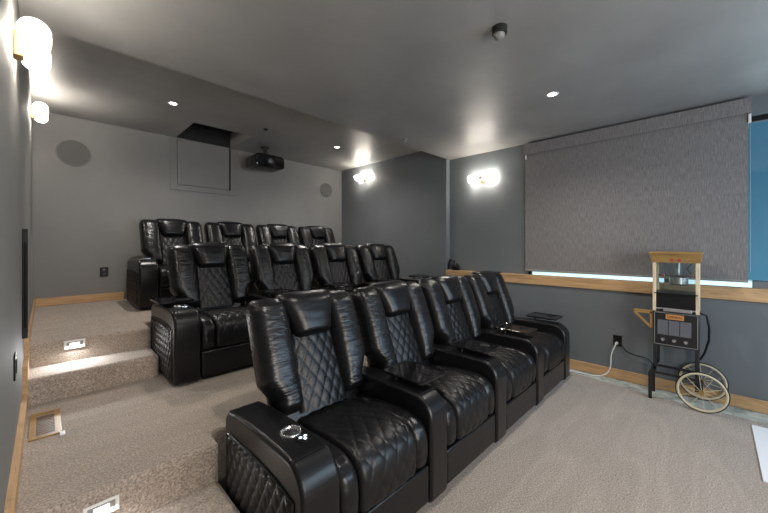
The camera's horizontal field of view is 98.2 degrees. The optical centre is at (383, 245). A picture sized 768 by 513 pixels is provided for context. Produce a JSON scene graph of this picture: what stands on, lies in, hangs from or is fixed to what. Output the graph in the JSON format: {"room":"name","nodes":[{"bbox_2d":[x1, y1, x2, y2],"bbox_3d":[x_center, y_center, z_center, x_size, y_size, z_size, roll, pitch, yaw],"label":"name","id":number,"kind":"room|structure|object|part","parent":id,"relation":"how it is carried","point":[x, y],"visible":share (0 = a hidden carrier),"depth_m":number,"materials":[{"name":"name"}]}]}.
{"room":"home theater","nodes":[
{"label":"home theater","id":0,"kind":"room"},
{"bbox_2d":[0,0,31,512],"bbox_3d":[-1.392,-0.200,1.109,8.240,3.600,0.150,0,0,45],"label":"wall","id":1,"kind":"structure","parent":0,"point":[15,91],"depth_m":1.49,"materials":[{"name":"grey paint"}]},
{"bbox_2d":[13,352,16,380],"bbox_3d":[-1.828,0.600,1.650,0.080,0.125,0.011,0,0,45],"label":"light switch","id":2,"kind":"object","parent":1,"relation":"attached to","point":[15,353],"visible":0.99,"depth_m":1.62,"materials":[{"name":"black plastic"}]},
{"bbox_2d":[4,299,35,512],"bbox_3d":[-2.630,0.965,2.449,4.265,0.660,0.026,0,0,45],"label":"baseboard","id":3,"kind":"structure","parent":1,"relation":"attached to","point":[15,471],"depth_m":1.74,"materials":[{"name":"brown wood"}]},
{"bbox_2d":[22,229,33,338],"bbox_3d":[-3.003,0.255,2.816,1.770,0.730,0.025,0,0,45],"label":"sliding panel","id":4,"kind":"object","parent":1,"relation":"attached to","point":[27,239],"visible":1,"depth_m":2.22,"materials":[{"name":"grey paint"}]},
{"bbox_3d":[-3.033,0.245,2.842,1.690,0.670,0.021,0,0,44],"label":"panel","id":5,"kind":"part","parent":4,"relation":"part of","materials":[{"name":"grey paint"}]},
{"bbox_2d":[13,17,51,72],"bbox_3d":[-1.750,-0.980,1.657,0.390,0.131,0.130,0,0,45],"label":"wall sconce","id":6,"kind":"object","parent":1,"relation":"attached to","point":[34,44],"visible":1,"depth_m":1.61,"materials":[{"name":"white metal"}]},
{"bbox_3d":[-1.753,-0.990,1.655,0.090,0.060,0.064,0,0,44],"label":"arm","id":7,"kind":"part","parent":6,"relation":"part of","materials":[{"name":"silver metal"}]},
{"bbox_2d":[17,17,51,53],"bbox_3d":[-1.659,-0.990,1.579,0.150,0.112,0.112,0,0,44],"label":"lampshade","id":8,"kind":"object","parent":6,"relation":"on","point":[35,40],"depth_m":1.60,"materials":[{"name":"white glass"}]},
{"bbox_2d":[23,46,50,72],"bbox_3d":[-1.830,-0.990,1.748,0.150,0.112,0.112,0,0,44],"label":"lampshade","id":9,"kind":"object","parent":6,"relation":"on","point":[35,57],"depth_m":1.75,"materials":[{"name":"white glass"}]},
{"bbox_2d":[30,102,47,122],"bbox_3d":[-3.584,-1.370,3.458,0.390,0.131,0.130,0,0,45],"label":"wall sconce","id":10,"kind":"object","parent":1,"relation":"attached to","point":[33,111],"visible":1,"depth_m":3.41,"materials":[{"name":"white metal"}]},
{"bbox_2d":[33,102,47,116],"bbox_3d":[-3.492,-1.380,3.381,0.150,0.112,0.112,0,0,44],"label":"lampshade","id":11,"kind":"object","parent":10,"relation":"on","point":[40,110],"depth_m":3.40,"materials":[{"name":"white glass"}]},
{"bbox_2d":[35,110,47,122],"bbox_3d":[-3.663,-1.380,3.549,0.150,0.112,0.112,0,0,44],"label":"lampshade","id":12,"kind":"object","parent":10,"relation":"on","point":[41,117],"depth_m":3.58,"materials":[{"name":"white glass"}]},
{"bbox_2d":[29,299,150,368],"bbox_3d":[-1.776,0.922,4.841,2.160,0.375,4.635,0,0,45],"label":"platform","id":13,"kind":"structure","parent":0,"point":[111,326],"depth_m":2.91,"materials":[{"name":"beige carpet"}]},
{"bbox_2d":[64,338,84,349],"bbox_3d":[-2.438,0.778,2.622,0.007,0.066,0.124,0,0,45],"label":"step light","id":14,"kind":"object","parent":13,"relation":"attached to","point":[77,343],"visible":1,"depth_m":2.62,"materials":[{"name":"white plastic"}]},
{"bbox_2d":[127,218,202,308],"bbox_3d":[-2.651,0.184,4.395,0.944,1.101,1.132,0,0,45],"label":"recliner","id":15,"kind":"object","parent":13,"relation":"on","point":[148,277],"visible":0.54,"depth_m":4.22,"materials":[{"name":"black leather"}]},
{"bbox_3d":[-3.003,0.489,3.960,0.665,0.404,0.018,0,0,44],"label":"panel","id":16,"kind":"part","parent":15,"relation":"part of","materials":[{"name":"black leather"}]},
{"bbox_3d":[-2.929,0.439,4.025,0.800,0.553,0.182,0,0,44],"label":"armrest","id":17,"kind":"part","parent":15,"relation":"part of","materials":[{"name":"black leather"}]},
{"bbox_3d":[-2.386,0.595,4.056,0.050,0.192,0.607,0,0,44],"label":"footrest panel","id":18,"kind":"part","parent":15,"relation":"part of","materials":[{"name":"black leather"}]},
{"bbox_3d":[-2.810,0.053,4.473,0.183,0.404,0.321,0,0,44],"label":"panel","id":19,"kind":"part","parent":15,"relation":"part of","materials":[{"name":"black leather"}]},
{"bbox_2d":[204,221,258,293],"bbox_3d":[-2.054,0.184,5.009,0.975,1.101,1.006,0,0,45],"label":"recliner","id":20,"kind":"object","parent":13,"relation":"on","point":[230,233],"visible":0.15,"depth_m":5.01,"materials":[{"name":"black leather"}]},
{"bbox_3d":[-2.262,0.053,5.031,0.183,0.404,0.321,0,0,44],"label":"panel","id":21,"kind":"part","parent":20,"relation":"part of","materials":[{"name":"black leather"}]},
{"bbox_2d":[248,262,252,280],"bbox_3d":[-2.044,0.364,4.817,0.671,0.259,0.386,0,0,44],"label":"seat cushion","id":22,"kind":"object","parent":20,"relation":"on","point":[248,262],"depth_m":4.57,"materials":[{"name":"black leather"}]},
{"bbox_3d":[-1.838,0.595,4.614,0.050,0.192,0.607,0,0,44],"label":"footrest panel","id":23,"kind":"part","parent":20,"relation":"part of","materials":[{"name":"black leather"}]},
{"bbox_2d":[256,224,317,286],"bbox_3d":[-1.506,0.184,5.567,0.975,1.101,1.006,0,0,45],"label":"recliner","id":24,"kind":"object","parent":13,"relation":"on","point":[268,233],"visible":0.15,"depth_m":5.57,"materials":[{"name":"black leather"}]},
{"bbox_3d":[-1.714,0.053,5.589,0.183,0.404,0.321,0,0,44],"label":"panel","id":25,"kind":"part","parent":24,"relation":"part of","materials":[{"name":"black leather"}]},
{"bbox_3d":[-1.290,0.595,5.172,0.050,0.192,0.607,0,0,44],"label":"footrest panel","id":26,"kind":"part","parent":24,"relation":"part of","materials":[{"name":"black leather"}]},
{"bbox_2d":[298,226,361,281],"bbox_3d":[-0.958,0.184,6.125,0.975,1.101,1.006,0,0,45],"label":"recliner","id":27,"kind":"object","parent":13,"relation":"on","point":[308,235],"visible":0.16,"depth_m":6.11,"materials":[{"name":"black leather"}]},
{"bbox_3d":[-1.166,0.053,6.146,0.183,0.404,0.321,0,0,44],"label":"panel","id":28,"kind":"part","parent":27,"relation":"part of","materials":[{"name":"black leather"}]},
{"bbox_2d":[32,109,341,306],"bbox_3d":[-2.548,-0.200,5.704,0.150,3.600,5.085,0,0,45],"label":"wall","id":29,"kind":"structure","parent":0,"point":[86,218],"depth_m":4.50,"materials":[{"name":"grey paint"}]},
{"bbox_2d":[56,139,90,165],"bbox_3d":[-3.914,-1.167,4.197,0.013,0.330,0.330,0,0,45],"label":"wall speaker","id":30,"kind":"object","parent":29,"relation":"attached to","point":[71,152],"visible":1,"depth_m":4.19,"materials":[{"name":"grey paint"}]},
{"bbox_2d":[36,292,123,306],"bbox_3d":[-3.864,0.686,4.246,0.015,0.098,0.860,0,0,45],"label":"baseboard","id":31,"kind":"structure","parent":29,"relation":"attached to","point":[40,302],"depth_m":4.22,"materials":[{"name":"brown wood"}]},
{"bbox_2d":[100,267,107,276],"bbox_3d":[-3.710,0.354,4.407,0.010,0.125,0.085,0,0,45],"label":"wall outlet","id":32,"kind":"object","parent":29,"relation":"attached to","point":[103,270],"visible":1,"depth_m":4.40,"materials":[{"name":"black plastic"}]},
{"bbox_2d":[170,137,234,195],"bbox_3d":[-2.848,-1.225,5.275,0.022,0.780,0.938,0,0,45],"label":"access panel","id":33,"kind":"object","parent":29,"relation":"attached to","point":[200,165],"visible":1,"depth_m":5.23,"materials":[{"name":"grey paint"}]},
{"bbox_3d":[-2.848,-1.262,5.274,0.020,0.685,0.750,0,0,44],"label":"panel","id":34,"kind":"part","parent":33,"relation":"part of","materials":[{"name":"grey paint"}]},
{"bbox_2d":[320,183,331,196],"bbox_3d":[-1.202,-1.158,6.957,0.013,0.300,0.300,0,0,45],"label":"wall speaker","id":35,"kind":"object","parent":29,"relation":"attached to","point":[326,189],"visible":1,"depth_m":6.95,"materials":[{"name":"grey paint"}]},
{"bbox_2d":[16,356,367,512],"bbox_3d":[-0.571,1.295,3.656,2.060,0.410,4.635,0,0,45],"label":"platform","id":36,"kind":"structure","parent":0,"point":[154,442],"depth_m":1.83,"materials":[{"name":"beige carpet"}]},
{"bbox_2d":[28,408,61,441],"bbox_3d":[-2.062,1.086,2.025,0.400,0.008,0.134,0,0,45],"label":"floor vent","id":37,"kind":"object","parent":36,"relation":"in","point":[48,425],"visible":1,"depth_m":2.00,"materials":[{"name":"brown wood"}]},
{"bbox_2d":[28,347,158,406],"bbox_3d":[-2.266,1.010,2.616,0.340,0.200,0.775,0,0,45],"label":"step","id":38,"kind":"structure","parent":36,"relation":"on","point":[54,382],"depth_m":2.49,"materials":[{"name":"beige carpet"}]},
{"bbox_2d":[83,494,118,512],"bbox_3d":[-1.258,1.175,1.482,0.007,0.066,0.124,0,0,45],"label":"step light","id":39,"kind":"object","parent":36,"relation":"attached to","point":[109,505],"visible":1,"depth_m":1.49,"materials":[{"name":"white plastic"}]},
{"bbox_2d":[150,243,295,385],"bbox_3d":[-1.527,0.531,3.212,0.944,1.118,1.170,0,0,45],"label":"recliner","id":40,"kind":"object","parent":36,"relation":"on","point":[201,330],"visible":0.8,"depth_m":2.89,"materials":[{"name":"black leather"}]},
{"bbox_3d":[-1.874,0.840,2.783,0.665,0.411,0.018,0,0,44],"label":"panel","id":41,"kind":"part","parent":40,"relation":"part of","materials":[{"name":"black leather"}]},
{"bbox_3d":[-1.799,0.790,2.849,0.800,0.561,0.184,0,0,44],"label":"armrest","id":42,"kind":"part","parent":40,"relation":"part of","materials":[{"name":"black leather"}]},
{"bbox_3d":[-1.678,0.398,3.300,0.183,0.410,0.324,0,0,44],"label":"panel","id":43,"kind":"part","parent":40,"relation":"part of","materials":[{"name":"black leather"}]},
{"bbox_2d":[198,307,249,346],"bbox_3d":[-1.460,0.713,3.086,0.671,0.263,0.390,0,0,44],"label":"seat cushion","id":44,"kind":"object","parent":40,"relation":"on","point":[230,327],"depth_m":2.84,"materials":[{"name":"black leather"}]},
{"bbox_3d":[-1.254,0.948,2.883,0.050,0.195,0.613,0,0,44],"label":"footrest panel","id":45,"kind":"part","parent":40,"relation":"part of","materials":[{"name":"black leather"}]},
{"bbox_3d":[-1.237,0.790,3.421,0.800,0.561,0.161,0,0,44],"label":"armrest","id":46,"kind":"part","parent":40,"relation":"part of","materials":[{"name":"black leather"}]},
{"bbox_2d":[248,243,355,294],"bbox_3d":[-0.915,0.531,3.842,0.975,1.118,1.015,0,0,45],"label":"recliner","id":47,"kind":"object","parent":36,"relation":"on","point":[273,265],"visible":0.24,"depth_m":3.84,"materials":[{"name":"black leather"}]},
{"bbox_3d":[-1.124,0.398,3.863,0.183,0.410,0.324,0,0,44],"label":"panel","id":48,"kind":"part","parent":47,"relation":"part of","materials":[{"name":"black leather"}]},
{"bbox_3d":[-0.684,0.790,3.984,0.800,0.561,0.161,0,0,44],"label":"armrest","id":49,"kind":"part","parent":47,"relation":"part of","materials":[{"name":"black leather"}]},
{"bbox_2d":[309,243,399,293],"bbox_3d":[-0.362,0.531,4.405,0.975,1.118,1.015,0,0,45],"label":"recliner","id":50,"kind":"object","parent":36,"relation":"on","point":[331,262],"visible":0.29,"depth_m":4.41,"materials":[{"name":"black leather"}]},
{"bbox_3d":[-0.570,0.398,4.427,0.183,0.410,0.324,0,0,44],"label":"panel","id":51,"kind":"part","parent":50,"relation":"part of","materials":[{"name":"black leather"}]},
{"bbox_3d":[-0.130,0.790,4.548,0.800,0.561,0.161,0,0,44],"label":"armrest","id":52,"kind":"part","parent":50,"relation":"part of","materials":[{"name":"black leather"}]},
{"bbox_2d":[355,243,432,282],"bbox_3d":[0.192,0.531,4.969,0.975,1.118,1.015,0,0,45],"label":"recliner","id":53,"kind":"object","parent":36,"relation":"on","point":[376,260],"visible":0.18,"depth_m":4.96,"materials":[{"name":"black leather"}]},
{"bbox_3d":[-0.017,0.398,4.990,0.183,0.410,0.324,0,0,44],"label":"panel","id":54,"kind":"part","parent":53,"relation":"part of","materials":[{"name":"black leather"}]},
{"bbox_3d":[0.424,0.790,5.111,0.800,0.561,0.161,0,0,44],"label":"armrest","id":55,"kind":"part","parent":53,"relation":"part of","materials":[{"name":"black leather"}]},
{"bbox_2d":[24,21,419,170],"bbox_3d":[-1.537,-1.810,4.742,2.840,0.380,5.030,0,0,45],"label":"ceiling","id":56,"kind":"structure","parent":0,"point":[84,80],"depth_m":3.97,"materials":[{"name":"grey paint"}]},
{"bbox_2d":[167,101,178,105],"bbox_3d":[-2.409,-1.627,3.797,0.110,0.025,0.110,0,0,45],"label":"recessed light","id":57,"kind":"object","parent":56,"relation":"in","point":[169,102],"visible":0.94,"depth_m":3.80,"materials":[{"name":"white plastic"}]},
{"bbox_2d":[246,146,284,172],"bbox_3d":[-1.954,-1.435,5.481,0.410,0.370,0.500,0,0,45],"label":"projector","id":58,"kind":"object","parent":56,"relation":"hanging from","point":[264,162],"visible":1,"depth_m":5.36,"materials":[{"name":"black plastic"}]},
{"bbox_2d":[18,0,767,159],"bbox_3d":[1.387,-1.695,1.939,5.340,0.610,5.130,0,0,45],"label":"ceiling","id":59,"kind":"structure","parent":0,"point":[434,75],"depth_m":2.44,"materials":[{"name":"grey paint"}]},
{"bbox_2d":[492,23,506,40],"bbox_3d":[0.738,-1.352,2.121,0.092,0.078,0.092,0,0,45],"label":"light","id":60,"kind":"object","parent":59,"relation":"attached to","point":[499,30],"visible":1,"depth_m":2.09,"materials":[{"name":"black metal"}]},
{"bbox_2d":[546,92,558,96],"bbox_3d":[1.550,-1.397,3.061,0.110,0.025,0.110,0,0,45],"label":"recessed light","id":61,"kind":"object","parent":59,"relation":"in","point":[551,94],"visible":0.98,"depth_m":3.06,"materials":[{"name":"white plastic"}]},
{"bbox_2d":[342,93,767,411],"bbox_3d":[1.963,-0.200,4.594,8.040,3.600,0.255,0,0,45],"label":"wall","id":62,"kind":"structure","parent":0,"point":[423,205],"depth_m":4.75,"materials":[{"name":"paint"}]},
{"bbox_2d":[355,173,370,180],"bbox_3d":[-0.426,-1.370,6.672,0.390,0.131,0.130,0,0,45],"label":"wall sconce","id":63,"kind":"object","parent":62,"relation":"attached to","point":[364,176],"visible":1,"depth_m":6.68,"materials":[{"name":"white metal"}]},
{"bbox_2d":[468,172,494,183],"bbox_3d":[1.452,-0.995,4.959,0.390,0.131,0.130,0,0,45],"label":"wall sconce","id":64,"kind":"object","parent":62,"relation":"attached to","point":[482,178],"visible":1,"depth_m":4.97,"materials":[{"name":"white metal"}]},
{"bbox_2d":[468,175,477,182],"bbox_3d":[1.360,-1.005,5.037,0.150,0.112,0.112,0,0,44],"label":"lampshade","id":65,"kind":"object","parent":64,"relation":"on","point":[475,178],"depth_m":5.03,"materials":[{"name":"white glass"}]},
{"bbox_2d":[483,172,494,179],"bbox_3d":[1.532,-1.005,4.869,0.150,0.112,0.112,0,0,44],"label":"lampshade","id":66,"kind":"object","parent":64,"relation":"on","point":[484,177],"depth_m":4.87,"materials":[{"name":"white glass"}]},
{"bbox_2d":[446,270,767,302],"bbox_3d":[2.900,0.455,3.547,5.235,0.120,0.125,0,0,45],"label":"trim","id":67,"kind":"structure","parent":62,"relation":"attached to","point":[748,294],"depth_m":3.66,"materials":[{"name":"brown wood"}]},
{"bbox_2d":[448,259,459,269],"bbox_3d":[1.112,0.304,5.300,0.223,0.182,0.056,0,0,45],"label":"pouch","id":68,"kind":"object","parent":67,"relation":"on","point":[455,266],"visible":0.98,"depth_m":5.27,"materials":[{"name":"black leather"}]},
{"bbox_2d":[613,335,621,346],"bbox_3d":[2.633,1.075,3.750,0.082,0.120,0.010,0,0,45],"label":"wall outlet","id":69,"kind":"object","parent":62,"relation":"attached to","point":[614,336],"visible":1,"depth_m":3.75,"materials":[{"name":"black plastic"}]},
{"bbox_2d":[616,337,656,370],"bbox_3d":[2.724,1.178,3.595,0.046,0.288,0.365,0,0,-37],"label":"power cord","id":70,"kind":"object","parent":62,"relation":"attached to","point":[617,338],"visible":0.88,"depth_m":3.64,"materials":[{"name":"black plastic"}]},
{"bbox_2d":[529,114,767,282],"bbox_3d":[3.059,-0.398,3.612,2.900,1.645,0.060,0,0,45],"label":"window","id":71,"kind":"structure","parent":62,"relation":"in","point":[759,118],"depth_m":3.13,"materials":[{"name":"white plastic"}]},
{"bbox_2d":[524,97,751,282],"bbox_3d":[2.661,-0.507,3.810,2.080,1.711,0.075,0,0,45],"label":"roller shade","id":72,"kind":"object","parent":71,"relation":"attached to","point":[597,202],"visible":1,"depth_m":3.63,"materials":[{"name":"fabric"}]},
{"bbox_3d":[3.401,-0.475,3.087,0.005,1.450,0.005,0,0,22],"label":"pull cord","id":73,"kind":"part","parent":72,"relation":"part of","materials":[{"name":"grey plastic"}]},
{"bbox_2d":[570,359,767,413],"bbox_3d":[2.869,1.452,3.515,5.235,0.113,0.014,0,0,45],"label":"baseboard","id":74,"kind":"structure","parent":62,"relation":"attached to","point":[752,404],"depth_m":3.46,"materials":[{"name":"brown wood"}]},
{"bbox_2d":[570,368,767,423],"bbox_3d":[0.320,1.606,2.851,8.340,0.188,5.135,0,0,45],"label":"floor","id":75,"kind":"structure","parent":0,"point":[731,410],"depth_m":3.26,"materials":[{"name":"concrete"}]},
{"bbox_2d":[225,372,767,512],"bbox_3d":[1.496,1.506,1.523,4.400,0.012,4.490,0,0,45],"label":"floor","id":76,"kind":"structure","parent":75,"relation":"on","point":[590,445],"depth_m":2.30,"materials":[{"name":"beige carpet"}]},
{"bbox_2d":[150,482,239,512],"bbox_3d":[-1.023,1.397,1.399,0.500,0.205,0.782,0,0,45],"label":"step","id":77,"kind":"structure","parent":76,"relation":"on","point":[211,498],"depth_m":1.67,"materials":[{"name":"beige carpet"}]},
{"bbox_2d":[226,289,446,512],"bbox_3d":[-0.244,0.901,2.014,0.944,1.198,1.172,0,0,45],"label":"recliner","id":78,"kind":"object","parent":76,"relation":"on","point":[333,433],"visible":0.99,"depth_m":1.84,"materials":[{"name":"black leather"}]},
{"bbox_3d":[-0.610,1.233,1.566,0.665,0.440,0.019,0,0,44],"label":"panel","id":79,"kind":"part","parent":78,"relation":"part of","materials":[{"name":"black leather"}]},
{"bbox_3d":[-0.533,1.178,1.633,0.800,0.601,0.189,0,0,44],"label":"armrest","id":80,"kind":"part","parent":78,"relation":"part of","materials":[{"name":"black leather"}]},
{"bbox_3d":[-0.405,0.758,2.091,0.183,0.439,0.332,0,0,44],"label":"panel","id":81,"kind":"part","parent":78,"relation":"part of","materials":[{"name":"black leather"}]},
{"bbox_2d":[297,398,415,512],"bbox_3d":[-0.187,1.096,1.877,0.671,0.282,0.400,0,0,44],"label":"seat cushion","id":82,"kind":"object","parent":78,"relation":"on","point":[380,445],"depth_m":1.71,"materials":[{"name":"black leather"}]},
{"bbox_3d":[0.019,1.348,1.674,0.050,0.209,0.628,0,0,44],"label":"footrest panel","id":83,"kind":"part","parent":78,"relation":"part of","materials":[{"name":"black leather"}]},
{"bbox_3d":[0.042,1.178,2.219,0.800,0.601,0.165,0,0,44],"label":"armrest","id":84,"kind":"part","parent":78,"relation":"part of","materials":[{"name":"black leather"}]},
{"bbox_2d":[351,280,505,483],"bbox_3d":[0.373,0.901,2.650,0.975,1.198,1.040,0,0,45],"label":"recliner","id":85,"kind":"object","parent":76,"relation":"on","point":[394,319],"visible":0.7,"depth_m":2.49,"materials":[{"name":"black leather"}]},
{"bbox_3d":[0.163,0.758,2.668,0.183,0.439,0.332,0,0,44],"label":"panel","id":86,"kind":"part","parent":85,"relation":"part of","materials":[{"name":"black leather"}]},
{"bbox_2d":[426,368,487,438],"bbox_3d":[0.380,1.096,2.455,0.671,0.282,0.400,0,0,44],"label":"seat cushion","id":87,"kind":"object","parent":85,"relation":"on","point":[467,395],"depth_m":2.24,"materials":[{"name":"black leather"}]},
{"bbox_3d":[0.610,1.178,2.796,0.800,0.601,0.165,0,0,44],"label":"armrest","id":88,"kind":"part","parent":85,"relation":"part of","materials":[{"name":"black leather"}]},
{"bbox_3d":[0.587,1.348,2.252,0.050,0.209,0.628,0,0,44],"label":"footrest panel","id":89,"kind":"part","parent":85,"relation":"part of","materials":[{"name":"black leather"}]},
{"bbox_2d":[418,275,543,430],"bbox_3d":[0.941,0.901,3.227,0.975,1.198,1.040,0,0,45],"label":"recliner","id":90,"kind":"object","parent":76,"relation":"on","point":[453,309],"visible":0.63,"depth_m":3.08,"materials":[{"name":"black leather"}]},
{"bbox_3d":[0.730,0.758,3.246,0.183,0.439,0.332,0,0,44],"label":"panel","id":91,"kind":"part","parent":90,"relation":"part of","materials":[{"name":"black leather"}]},
{"bbox_2d":[487,348,531,397],"bbox_3d":[0.948,1.096,3.032,0.671,0.282,0.400,0,0,44],"label":"seat cushion","id":92,"kind":"object","parent":90,"relation":"on","point":[518,365],"depth_m":2.82,"materials":[{"name":"black leather"}]},
{"bbox_3d":[1.177,1.178,3.374,0.800,0.601,0.165,0,0,44],"label":"armrest","id":93,"kind":"part","parent":90,"relation":"part of","materials":[{"name":"black leather"}]},
{"bbox_3d":[1.154,1.348,2.829,0.050,0.209,0.628,0,0,44],"label":"footrest panel","id":94,"kind":"part","parent":90,"relation":"part of","materials":[{"name":"black leather"}]},
{"bbox_2d":[464,270,569,395],"bbox_3d":[1.509,0.901,3.805,0.975,1.198,1.040,0,0,45],"label":"recliner","id":95,"kind":"object","parent":76,"relation":"on","point":[494,303],"visible":0.49,"depth_m":3.67,"materials":[{"name":"black leather"}]},
{"bbox_3d":[1.298,0.758,3.824,0.183,0.439,0.332,0,0,44],"label":"panel","id":96,"kind":"part","parent":95,"relation":"part of","materials":[{"name":"black leather"}]},
{"bbox_2d":[507,331,561,370],"bbox_3d":[1.515,1.096,3.610,0.671,0.282,0.400,0,0,44],"label":"seat cushion","id":97,"kind":"object","parent":95,"relation":"on","point":[551,345],"depth_m":3.40,"materials":[{"name":"black leather"}]},
{"bbox_3d":[1.745,1.178,3.951,0.800,0.601,0.165,0,0,44],"label":"armrest","id":98,"kind":"part","parent":95,"relation":"part of","materials":[{"name":"black leather"}]},
{"bbox_3d":[1.722,1.348,3.407,0.050,0.209,0.628,0,0,44],"label":"footrest panel","id":99,"kind":"part","parent":95,"relation":"part of","materials":[{"name":"black leather"}]},
{"bbox_2d":[570,342,617,375],"bbox_3d":[2.208,1.297,3.898,0.910,0.421,0.133,0,0,16],"label":"extension cord","id":100,"kind":"object","parent":76,"relation":"on","point":[616,343],"visible":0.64,"depth_m":3.76,"materials":[{"name":"white plastic"}]},
{"bbox_2d":[633,251,730,413],"bbox_3d":[2.857,0.788,3.220,0.683,1.448,0.374,0,0,45],"label":"cart","id":101,"kind":"object","parent":76,"relation":"on","point":[675,315],"visible":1,"depth_m":3.14,"materials":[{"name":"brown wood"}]},
{"bbox_3d":[2.587,0.724,3.318,0.160,0.172,0.022,0,0,44],"label":"handle","id":102,"kind":"part","parent":101,"relation":"part of","materials":[{"name":"brown wood"}]},
{"bbox_3d":[2.631,1.230,3.257,0.066,0.540,0.026,0,0,44],"label":"leg","id":103,"kind":"part","parent":101,"relation":"part of","materials":[{"name":"black paint"}]},
{"bbox_3d":[2.638,0.399,3.244,0.026,0.470,0.026,0,0,44],"label":"post","id":104,"kind":"part","parent":101,"relation":"part of","materials":[{"name":"beige paint"}]},
{"bbox_3d":[2.811,1.236,3.439,0.066,0.552,0.026,0,0,44],"label":"leg","id":105,"kind":"part","parent":101,"relation":"part of","materials":[{"name":"black paint"}]},
{"bbox_3d":[2.823,0.399,3.432,0.026,0.470,0.026,0,0,44],"label":"post","id":106,"kind":"part","parent":101,"relation":"part of","materials":[{"name":"beige paint"}]},
{"bbox_3d":[2.738,0.680,3.131,0.130,0.046,0.007,0,0,44],"label":"sign plate","id":107,"kind":"part","parent":101,"relation":"part of","materials":[{"name":"brown"}]},
{"bbox_3d":[2.745,0.613,3.134,0.281,0.030,0.042,0,0,44],"label":"crumb drawer","id":108,"kind":"part","parent":101,"relation":"part of","materials":[{"name":"silver metal"}]},
{"bbox_2d":[658,263,695,285],"bbox_3d":[2.837,0.275,3.227,0.273,0.220,0.156,0,0,44],"label":"kettle","id":109,"kind":"object","parent":101,"relation":"on","point":[679,279],"depth_m":3.17,"materials":[{"name":"silver metal"}]},
{"bbox_3d":[2.857,1.150,3.035,0.028,0.380,0.026,0,0,44],"label":"leg","id":110,"kind":"part","parent":101,"relation":"part of","materials":[{"name":"black paint"}]},
{"bbox_3d":[2.857,0.399,3.029,0.026,0.470,0.026,0,0,44],"label":"post","id":111,"kind":"part","parent":101,"relation":"part of","materials":[{"name":"beige paint"}]},
{"bbox_2d":[752,425,767,482],"bbox_3d":[2.964,1.496,2.204,0.662,0.008,1.000,0,0,45],"label":"board","id":112,"kind":"object","parent":76,"relation":"on","point":[760,433],"visible":1,"depth_m":2.45,"materials":[{"name":"white"}]}
]}

